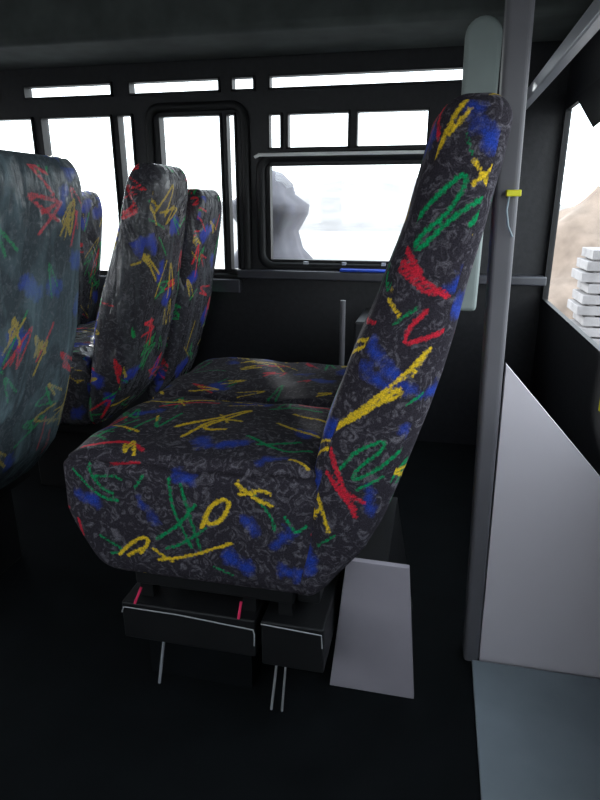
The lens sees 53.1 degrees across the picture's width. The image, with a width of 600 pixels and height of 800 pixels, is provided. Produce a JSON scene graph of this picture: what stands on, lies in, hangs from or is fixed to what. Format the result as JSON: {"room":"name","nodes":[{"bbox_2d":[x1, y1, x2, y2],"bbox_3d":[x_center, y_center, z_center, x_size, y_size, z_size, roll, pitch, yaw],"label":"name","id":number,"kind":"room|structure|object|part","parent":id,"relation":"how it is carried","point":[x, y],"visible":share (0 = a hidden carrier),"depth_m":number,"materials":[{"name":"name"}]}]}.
{"room":"bus interior","nodes":[
{"label":"bus interior","id":0,"kind":"room"},
{"bbox_2d":[0,441,497,799],"bbox_3d":[-1.604,0.650,1.689,4.660,0.080,3.550,4,18,12],"label":"floor","id":1,"kind":"structure","parent":0,"point":[85,714],"depth_m":1.40,"materials":[{"name":"rubber"}]},
{"bbox_2d":[0,150,81,574],"bbox_3d":[-1.029,-0.027,1.674,0.870,1.217,0.468,4,18,12],"label":"seat","id":2,"kind":"object","parent":1,"relation":"on","point":[41,195],"visible":1,"depth_m":1.53,"materials":[{"name":"fabric"}]},
{"bbox_3d":[-1.126,0.387,1.831,0.460,0.332,0.380,4,18,12],"label":"seat","id":3,"kind":"part","parent":2,"relation":"part of","materials":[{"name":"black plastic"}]},
{"bbox_2d":[77,190,102,324],"bbox_3d":[-1.364,-0.388,2.873,0.893,1.162,0.388,4,18,12],"label":"seat","id":4,"kind":"object","parent":1,"relation":"on","point":[91,213],"visible":0.17,"depth_m":2.74,"materials":[{"name":"fabric"}]},
{"bbox_2d":[38,163,221,486],"bbox_3d":[-0.754,-0.310,2.521,0.749,1.232,0.787,4,18,12],"label":"seat","id":5,"kind":"object","parent":1,"relation":"on","point":[146,332],"visible":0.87,"depth_m":2.20,"materials":[{"name":"fabric"}]},
{"bbox_3d":[-0.895,0.108,2.689,0.460,0.332,0.720,4,18,12],"label":"seat","id":6,"kind":"part","parent":5,"relation":"part of","materials":[{"name":"multicoloured fabric"}]},
{"bbox_2d":[63,15,512,711],"bbox_3d":[0.014,-0.151,1.489,0.865,1.568,0.888,4,18,12],"label":"seat","id":7,"kind":"object","parent":1,"relation":"on","point":[250,502],"visible":1,"depth_m":1.21,"materials":[{"name":"fabric"}]},
{"bbox_3d":[-0.323,0.602,1.407,0.029,0.146,0.007,-4,19,-13],"label":"leg","id":8,"kind":"part","parent":7,"relation":"part of","materials":[{"name":"metal"}]},
{"bbox_3d":[-0.247,0.493,1.312,0.310,0.052,0.003,4,18,12],"label":"box trim","id":9,"kind":"part","parent":7,"relation":"part of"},
{"bbox_3d":[-0.083,0.283,1.619,0.410,0.060,0.740,4,18,12],"label":"seat frame","id":10,"kind":"part","parent":7,"relation":"part of","materials":[{"name":"black plastic"}]},
{"bbox_3d":[-0.057,0.635,1.356,0.024,0.156,0.006,-7,19,-20],"label":"leg","id":11,"kind":"part","parent":7,"relation":"part of","materials":[{"name":"grey metal"}]},
{"bbox_3d":[-0.035,0.636,1.351,0.019,0.155,0.005,-11,21,-31],"label":"leg","id":12,"kind":"part","parent":7,"relation":"part of","materials":[{"name":"grey metal"}]},
{"bbox_3d":[-0.018,0.495,1.259,0.134,0.040,0.003,4,18,12],"label":"box trim","id":13,"kind":"part","parent":7,"relation":"part of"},
{"bbox_3d":[0.482,-0.634,1.679,0.095,0.768,0.040,4,18,12],"label":"grab handle panel","id":14,"kind":"part","parent":7,"relation":"part of","materials":[{"name":"grey plastic"}]},
{"bbox_2d":[339,300,345,365],"bbox_3d":[0.166,-0.027,2.430,0.060,0.750,0.060,4,18,12],"label":"stanchion","id":15,"kind":"object","parent":1,"relation":"on","point":[342,302],"visible":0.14,"depth_m":2.35,"materials":[{"name":"grey paint"}]},
{"bbox_2d":[354,308,401,475],"bbox_3d":[0.360,-0.041,2.617,0.220,0.660,0.340,4,18,12],"label":"box","id":16,"kind":"object","parent":1,"relation":"on","point":[360,321],"visible":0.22,"depth_m":2.40,"materials":[{"name":"plastic"}]},
{"bbox_2d":[463,0,534,660],"bbox_3d":[0.409,-0.272,1.241,0.092,1.950,0.075,4,18,12],"label":"post","id":17,"kind":"object","parent":1,"relation":"on","point":[518,14],"visible":1,"depth_m":1.24,"materials":[{"name":"grey metal"}]},
{"bbox_3d":[0.412,-0.359,1.177,0.020,0.077,0.008,4,18,12],"label":"cord","id":18,"kind":"part","parent":17,"relation":"part of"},
{"bbox_2d":[472,660,599,799],"bbox_3d":[0.417,0.894,0.786,0.300,0.011,1.500,4,18,12],"label":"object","id":19,"kind":"object","parent":1,"relation":"on","point":[538,731],"visible":1,"depth_m":1.30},
{"bbox_2d":[479,363,599,678],"bbox_3d":[0.588,0.300,1.382,0.296,0.775,0.020,4,18,12],"label":"partition panel","id":20,"kind":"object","parent":1,"relation":"on","point":[541,603],"depth_m":1.39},
{"bbox_2d":[0,40,569,446],"bbox_3d":[-1.203,-0.859,3.049,4.680,1.950,0.060,4,18,12],"label":"wall","id":21,"kind":"structure","parent":0,"point":[280,320],"depth_m":2.73,"materials":[{"name":"plastic"}]},
{"bbox_2d":[0,117,37,153],"bbox_3d":[-1.530,-1.032,3.047,0.520,0.720,0.042,4,18,12],"label":"frame","id":22,"kind":"object","parent":21,"relation":"attached to","point":[14,118],"visible":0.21,"depth_m":2.89,"materials":[{"name":"black plastic"}]},
{"bbox_2d":[22,82,113,99],"bbox_3d":[-1.081,-1.443,2.808,0.460,0.060,0.042,4,18,12],"label":"frame","id":23,"kind":"object","parent":21,"relation":"attached to","point":[26,92],"visible":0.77,"depth_m":2.80,"materials":[{"name":"black plastic"}]},
{"bbox_2d":[39,114,120,271],"bbox_3d":[-1.054,-0.999,2.946,0.375,0.720,0.042,4,18,12],"label":"frame","id":24,"kind":"object","parent":21,"relation":"attached to","point":[43,125],"visible":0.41,"depth_m":2.86,"materials":[{"name":"black plastic"}]},
{"bbox_2d":[116,113,136,196],"bbox_3d":[-0.808,-0.983,2.894,0.080,0.720,0.042,4,18,12],"label":"frame","id":25,"kind":"object","parent":21,"relation":"attached to","point":[118,116],"visible":0.38,"depth_m":2.82,"materials":[{"name":"black plastic"}]},
{"bbox_2d":[127,77,220,95],"bbox_3d":[-0.564,-1.408,2.699,0.440,0.060,0.042,4,18,12],"label":"frame","id":26,"kind":"object","parent":21,"relation":"attached to","point":[129,83],"visible":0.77,"depth_m":2.69,"materials":[{"name":"black plastic"}]},
{"bbox_2d":[157,113,226,270],"bbox_3d":[-0.498,-0.966,2.827,0.305,0.690,0.042,4,18,12],"label":"frame","id":27,"kind":"object","parent":21,"relation":"attached to","point":[159,117],"visible":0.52,"depth_m":2.76,"materials":[{"name":"black plastic"}]},
{"bbox_2d":[144,100,251,279],"bbox_3d":[-0.470,-0.958,2.803,0.500,0.790,0.040,4,18,12],"label":"gasket","id":28,"kind":"object","parent":21,"relation":"attached to","point":[236,106],"visible":0.59,"depth_m":2.71,"materials":[{"name":"black plastic"}]},
{"bbox_2d":[224,112,240,270],"bbox_3d":[-0.307,-0.953,2.787,0.050,0.690,0.042,4,18,12],"label":"frame","id":29,"kind":"object","parent":21,"relation":"attached to","point":[227,123],"visible":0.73,"depth_m":2.77,"materials":[{"name":"black plastic"}]},
{"bbox_2d":[230,75,254,91],"bbox_3d":[-0.246,-1.386,2.632,0.110,0.060,0.042,4,18,12],"label":"frame","id":30,"kind":"object","parent":21,"relation":"attached to","point":[232,78],"visible":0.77,"depth_m":2.62,"materials":[{"name":"black plastic"}]},
{"bbox_2d":[267,112,282,149],"bbox_3d":[-0.107,-1.191,2.663,0.065,0.150,0.042,4,18,12],"label":"frame","id":31,"kind":"object","parent":21,"relation":"attached to","point":[269,115],"visible":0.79,"depth_m":2.65,"materials":[{"name":"black plastic"}]},
{"bbox_2d":[0,0,593,69],"bbox_3d":[-1.266,-1.596,2.566,4.658,0.250,0.420,4,18,12],"label":"ceiling","id":32,"kind":"structure","parent":21,"relation":"attached to","point":[33,33],"depth_m":2.25,"materials":[{"name":"plastic"}]},
{"bbox_2d":[286,110,349,148],"bbox_3d":[0.081,-1.178,2.624,0.280,0.150,0.042,4,18,12],"label":"frame","id":33,"kind":"object","parent":21,"relation":"attached to","point":[288,114],"visible":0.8,"depth_m":2.61,"materials":[{"name":"black plastic"}]},
{"bbox_2d":[99,268,546,292],"bbox_3d":[-1.085,-0.619,3.014,4.358,0.115,0.100,4,18,12],"label":"trim","id":34,"kind":"structure","parent":21,"relation":"attached to","point":[220,285],"depth_m":2.72,"materials":[{"name":"plastic"}]},
{"bbox_2d":[339,268,385,272],"bbox_3d":[0.289,-0.580,2.687,0.220,0.010,0.055,4,18,12],"label":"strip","id":35,"kind":"object","parent":34,"relation":"on","point":[341,269],"visible":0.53,"depth_m":2.67,"materials":[{"name":"blue plastic"}]},
{"bbox_2d":[254,149,424,269],"bbox_3d":[0.198,-0.835,2.682,0.817,0.524,0.055,4,18,12],"label":"gasket","id":36,"kind":"object","parent":21,"relation":"attached to","point":[261,166],"depth_m":2.68,"materials":[{"name":"black plastic"}]},
{"bbox_3d":[0.194,-1.058,2.589,0.817,0.026,0.015,4,18,12],"label":"pale lip","id":37,"kind":"part","parent":36,"relation":"part of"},
{"bbox_2d":[268,162,420,262],"bbox_3d":[0.203,-0.840,2.705,0.700,0.425,0.042,4,18,12],"label":"frame","id":38,"kind":"object","parent":21,"relation":"attached to","point":[270,189],"visible":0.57,"depth_m":2.73,"materials":[{"name":"black plastic"}]},
{"bbox_2d":[303,261,385,265],"bbox_3d":[0.202,-0.624,2.745,0.380,0.014,0.018,4,18,12],"label":"latch","id":39,"kind":"object","parent":21,"relation":"attached to","point":[304,262],"visible":1,"depth_m":2.74,"materials":[{"name":"metal"}]},
{"bbox_2d":[268,65,462,89],"bbox_3d":[0.286,-1.350,2.520,0.860,0.060,0.042,4,18,12],"label":"frame","id":40,"kind":"object","parent":21,"relation":"attached to","point":[456,67],"visible":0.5,"depth_m":2.51,"materials":[{"name":"black plastic"}]},
{"bbox_2d":[355,107,430,147],"bbox_3d":[0.393,-1.157,2.558,0.310,0.150,0.042,4,18,12],"label":"frame","id":41,"kind":"object","parent":21,"relation":"attached to","point":[422,108],"visible":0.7,"depth_m":2.54,"materials":[{"name":"black plastic"}]},
{"bbox_2d":[526,0,599,108],"bbox_3d":[0.738,-0.967,1.721,0.033,0.045,1.498,4,18,12],"label":"trim","id":42,"kind":"structure","parent":21,"relation":"attached to","point":[588,25],"depth_m":1.52,"materials":[{"name":"metal"}]},
{"bbox_2d":[530,29,599,475],"bbox_3d":[0.674,-0.150,0.866,0.020,1.950,3.610,4,18,12],"label":"wall","id":43,"kind":"structure","parent":0,"point":[565,378],"depth_m":2.06,"materials":[{"name":"plastic"}]},
{"bbox_2d":[542,100,599,353],"bbox_3d":[0.766,-0.392,1.256,0.017,0.750,2.600,4,18,12],"label":"frame","id":44,"kind":"object","parent":43,"relation":"attached to","point":[583,335],"visible":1,"depth_m":2.40,"materials":[{"name":"black plastic"}]},
{"bbox_2d":[576,78,599,126],"bbox_3d":[0.847,-0.821,1.555,0.001,0.140,1.350,4,18,12],"label":"flap","id":45,"kind":"object","parent":43,"relation":"attached to","point":[589,99],"visible":1,"depth_m":1.91,"materials":[{"name":"black plastic"}]},
{"label":"outside","id":46,"kind":"structure","parent":0,"visible":0},
{"bbox_2d":[100,215,399,268],"bbox_3d":[6.493,-7.149,28.473,160.000,0.200,180.000,4,18,12],"label":"ground","id":47,"kind":"structure","parent":46,"point":[330,245],"depth_m":30.38,"materials":[{"name":"white snow"}]},
{"bbox_2d":[233,170,312,267],"bbox_3d":[-0.197,-0.370,3.891,1.118,2.100,1.146,4,18,12],"label":"boulder","id":48,"kind":"object","parent":47,"relation":"on","point":[290,211],"visible":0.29,"depth_m":3.48,"materials":[{"name":"grey stone"}]},
{"bbox_2d":[220,177,569,231],"bbox_3d":[10.568,-23.684,70.919,56.382,5.019,57.002,4,18,12],"label":"hills","id":49,"kind":"structure","parent":47,"relation":"on","point":[381,205],"depth_m":53.20,"materials":[{"name":"white snow"}]},
{"bbox_2d":[548,186,599,318],"bbox_3d":[5.625,-2.992,11.717,4.768,2.250,4.600,4,18,12],"label":"sand mound","id":50,"kind":"object","parent":47,"relation":"on","point":[578,226],"visible":0.44,"depth_m":10.96,"materials":[{"name":"beige sand"}]},
{"bbox_2d":[567,247,599,345],"bbox_3d":[5.004,-1.408,8.338,2.250,1.325,0.700,4,18,12],"label":"planks","id":51,"kind":"object","parent":47,"relation":"on","point":[585,305],"visible":0.69,"depth_m":8.29,"materials":[{"name":"white wood"}]}
]}

